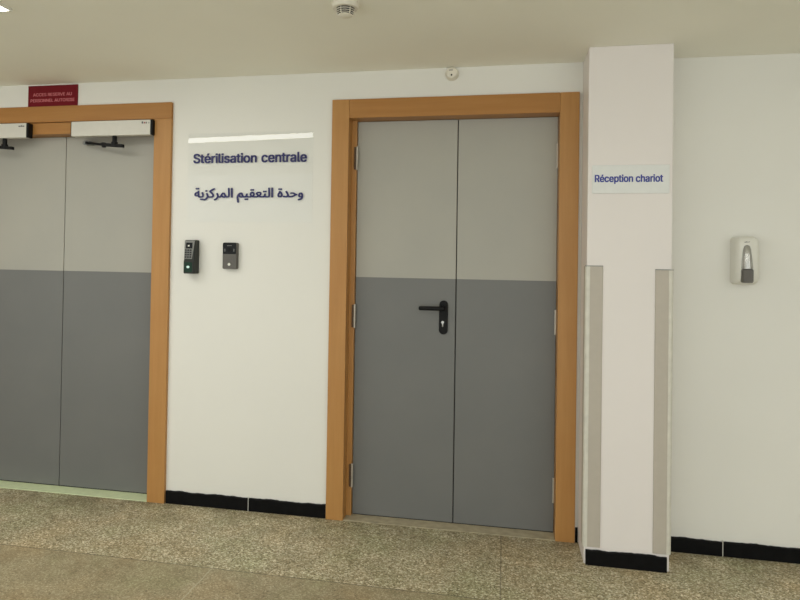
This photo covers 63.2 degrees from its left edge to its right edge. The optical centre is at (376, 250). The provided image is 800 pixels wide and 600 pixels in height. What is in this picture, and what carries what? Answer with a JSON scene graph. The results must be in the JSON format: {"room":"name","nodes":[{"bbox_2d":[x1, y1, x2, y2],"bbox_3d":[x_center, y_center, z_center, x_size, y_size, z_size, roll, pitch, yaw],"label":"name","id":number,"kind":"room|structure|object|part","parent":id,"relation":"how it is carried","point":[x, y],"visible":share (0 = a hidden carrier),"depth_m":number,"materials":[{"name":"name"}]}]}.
{"room":"hospital corridor","nodes":[
{"label":"hospital corridor","id":0,"kind":"room"},
{"bbox_2d":[0,53,799,547],"bbox_3d":[-0.466,0.229,3.603,10.700,2.350,0.250,1,-1,11],"label":"wall","id":1,"kind":"structure","parent":0,"point":[248,357],"depth_m":3.42,"materials":[{"name":"paint"}]},
{"bbox_2d":[28,84,77,106],"bbox_3d":[-1.878,-0.897,3.768,0.323,0.122,0.008,1,-1,11],"label":"warning sign","id":2,"kind":"object","parent":1,"relation":"attached to","point":[49,95],"visible":1,"depth_m":3.76,"materials":[{"name":"red plastic"}]},
{"bbox_2d":[0,102,172,503],"bbox_3d":[-1.824,0.277,3.814,1.399,2.218,0.180,1,-1,11],"label":"door","id":3,"kind":"structure","parent":1,"relation":"in","point":[85,231],"depth_m":3.79,"materials":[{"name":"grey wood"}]},
{"bbox_2d":[0,123,32,149],"bbox_3d":[-2.193,-0.663,3.847,0.394,0.150,0.124,1,-1,11],"label":"door closer","id":4,"kind":"object","parent":3,"relation":"attached to","point":[13,130],"depth_m":3.77,"materials":[{"name":"white plastic"}]},
{"bbox_3d":[-2.230,-0.613,3.821,0.231,0.048,0.053,1,-1,24],"label":"arm","id":5,"kind":"part","parent":4,"relation":"part of","materials":[{"name":"black plastic"}]},
{"bbox_2d":[71,120,154,147],"bbox_3d":[-1.481,-0.654,3.706,0.510,0.150,0.124,1,-1,11],"label":"door closer","id":6,"kind":"object","parent":3,"relation":"attached to","point":[117,128],"depth_m":3.65,"materials":[{"name":"white plastic"}]},
{"bbox_3d":[-1.558,-0.605,3.691,0.283,0.048,0.048,1,-1,22],"label":"arm","id":7,"kind":"part","parent":6,"relation":"part of","materials":[{"name":"black plastic"}]},
{"bbox_2d":[183,240,198,273],"bbox_3d":[-1.014,0.034,3.555,0.063,0.182,0.062,1,-1,11],"label":"reader","id":8,"kind":"object","parent":1,"relation":"attached to","point":[191,251],"visible":1,"depth_m":3.53,"materials":[{"name":"grey plastic"}]},
{"bbox_3d":[-1.018,-0.005,3.534,0.059,0.100,0.007,1,-1,11],"label":"plate","id":9,"kind":"part","parent":8,"relation":"part of","materials":[{"name":"grey plastic"}]},
{"bbox_2d":[222,242,238,268],"bbox_3d":[-0.794,0.028,3.527,0.080,0.144,0.034,1,-1,11],"label":"intercom","id":10,"kind":"object","parent":1,"relation":"attached to","point":[230,250],"visible":1,"depth_m":3.51,"materials":[{"name":"black plastic"}]},
{"bbox_3d":[-0.796,-0.012,3.514,0.076,0.060,0.003,1,-1,11],"label":"glass","id":11,"kind":"part","parent":10,"relation":"part of","materials":[{"name":"black glass"}]},
{"bbox_2d":[166,490,325,518],"bbox_3d":[-0.717,1.362,3.501,0.909,0.073,0.012,1,-1,11],"label":"baseboard","id":12,"kind":"structure","parent":1,"relation":"attached to","point":[219,501],"depth_m":3.49,"materials":[{"name":"black tile"}]},
{"bbox_2d":[193,152,306,222],"bbox_3d":[-0.693,-0.398,3.527,0.716,0.489,0.007,1,-1,11],"label":"lettering","id":13,"kind":"object","parent":1,"relation":"attached to","point":[283,154],"visible":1,"depth_m":3.53,"materials":[{"name":"blue plastic"}]},
{"bbox_2d":[445,67,458,80],"bbox_3d":[0.382,-0.902,3.308,0.068,0.068,0.038,1,-1,11],"label":"fire alarm","id":14,"kind":"object","parent":1,"relation":"attached to","point":[452,73],"visible":1,"depth_m":3.29,"materials":[{"name":"beige plastic"}]},
{"bbox_2d":[326,92,579,542],"bbox_3d":[0.381,0.314,3.380,1.253,2.200,0.180,1,-1,11],"label":"door","id":15,"kind":"structure","parent":1,"relation":"in","point":[453,282],"depth_m":3.37,"materials":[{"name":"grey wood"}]},
{"bbox_3d":[-0.142,1.190,3.444,0.010,0.120,0.004,1,-1,11],"label":"hinge plate","id":16,"kind":"part","parent":15,"relation":"part of","materials":[{"name":"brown metal"}]},
{"bbox_3d":[-0.129,0.347,3.455,0.010,0.120,0.004,1,-1,11],"label":"hinge plate","id":17,"kind":"part","parent":15,"relation":"part of","materials":[{"name":"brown metal"}]},
{"bbox_3d":[-0.116,-0.493,3.466,0.010,0.120,0.004,1,-1,11],"label":"hinge plate","id":18,"kind":"part","parent":15,"relation":"part of","materials":[{"name":"brown metal"}]},
{"bbox_3d":[0.288,0.298,3.363,0.141,0.032,0.052,1,-1,11],"label":"lever","id":19,"kind":"part","parent":15,"relation":"part of","materials":[{"name":"black plastic"}]},
{"bbox_3d":[0.347,0.348,3.381,0.045,0.176,0.009,1,-1,11],"label":"handle","id":20,"kind":"part","parent":15,"relation":"part of","materials":[{"name":"black plastic"}]},
{"bbox_2d":[575,527,577,542],"bbox_3d":[0.972,1.386,3.169,0.011,0.070,0.012,1,-1,11],"label":"baseboard","id":21,"kind":"structure","parent":1,"relation":"attached to","point":[576,528],"depth_m":3.16,"materials":[{"name":"black tile"}]},
{"bbox_2d":[671,536,799,563],"bbox_3d":[3.034,1.412,2.763,3.453,0.072,0.012,1,-1,11],"label":"baseboard","id":22,"kind":"structure","parent":1,"relation":"attached to","point":[755,551],"depth_m":3.02,"materials":[{"name":"black tile"}]},
{"bbox_2d":[730,237,758,284],"bbox_3d":[1.703,0.046,2.992,0.104,0.224,0.118,1,-1,11],"label":"soap dispenser","id":23,"kind":"object","parent":1,"relation":"attached to","point":[744,251],"visible":1,"depth_m":2.96,"materials":[{"name":"white plastic"}]},
{"bbox_3d":[1.687,0.028,2.959,0.049,0.108,0.046,1,-1,11],"label":"push lever","id":24,"kind":"part","parent":23,"relation":"part of","materials":[{"name":"silver metal"}]},
{"bbox_2d":[0,488,799,599],"bbox_3d":[-0.847,1.434,1.748,10.700,0.120,4.500,1,-1,11],"label":"floor","id":25,"kind":"structure","parent":0,"point":[54,546],"depth_m":2.92,"materials":[{"name":"stone"}]},
{"bbox_2d":[0,0,799,85],"bbox_3d":[-0.808,-1.035,1.780,10.700,0.120,4.500,1,-1,11],"label":"ceiling","id":26,"kind":"structure","parent":0,"point":[43,42],"depth_m":2.84,"materials":[{"name":"paint"}]},
{"bbox_2d":[0,2,12,11],"bbox_3d":[-2.083,-0.978,2.628,1.216,0.012,0.216,1,-1,11],"label":"recessed light","id":27,"kind":"object","parent":26,"relation":"in","point":[3,8],"visible":1,"depth_m":2.60,"materials":[{"name":"white plastic"}]},
{"bbox_2d":[331,0,358,18],"bbox_3d":[-0.122,-0.928,2.510,0.108,0.054,0.108,1,-1,11],"label":"smoke detector","id":28,"kind":"object","parent":26,"relation":"attached to","point":[345,9],"visible":1,"depth_m":2.48,"materials":[{"name":"beige plastic"}]},
{"bbox_2d":[578,43,673,571],"bbox_3d":[1.155,0.247,3.039,0.364,2.350,0.232,1,-1,11],"label":"pillar","id":29,"kind":"structure","parent":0,"point":[628,91],"depth_m":2.93,"materials":[{"name":"paint"}]},
{"bbox_2d":[581,265,602,547],"bbox_3d":[0.983,0.703,2.971,0.077,1.270,0.063,1,-1,11],"label":"guard","id":30,"kind":"object","parent":29,"relation":"attached to","point":[593,276],"visible":1,"depth_m":2.94,"materials":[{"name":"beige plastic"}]},
{"bbox_2d":[585,549,666,572],"bbox_3d":[1.112,1.385,2.905,0.344,0.070,0.012,1,-1,11],"label":"baseboard","id":31,"kind":"structure","parent":29,"relation":"attached to","point":[623,560],"depth_m":2.90,"materials":[{"name":"black tile"}]},
{"bbox_2d":[592,164,669,193],"bbox_3d":[1.142,-0.322,2.929,0.330,0.128,0.007,1,-1,11],"label":"sign","id":32,"kind":"object","parent":29,"relation":"attached to","point":[606,179],"visible":1,"depth_m":2.93,"materials":[{"name":"white plastic"}]},
{"bbox_2d":[652,269,672,554],"bbox_3d":[1.277,0.714,2.913,0.077,1.260,0.063,1,-1,11],"label":"guard","id":33,"kind":"object","parent":29,"relation":"attached to","point":[663,353],"visible":1,"depth_m":2.88,"materials":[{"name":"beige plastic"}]}
]}

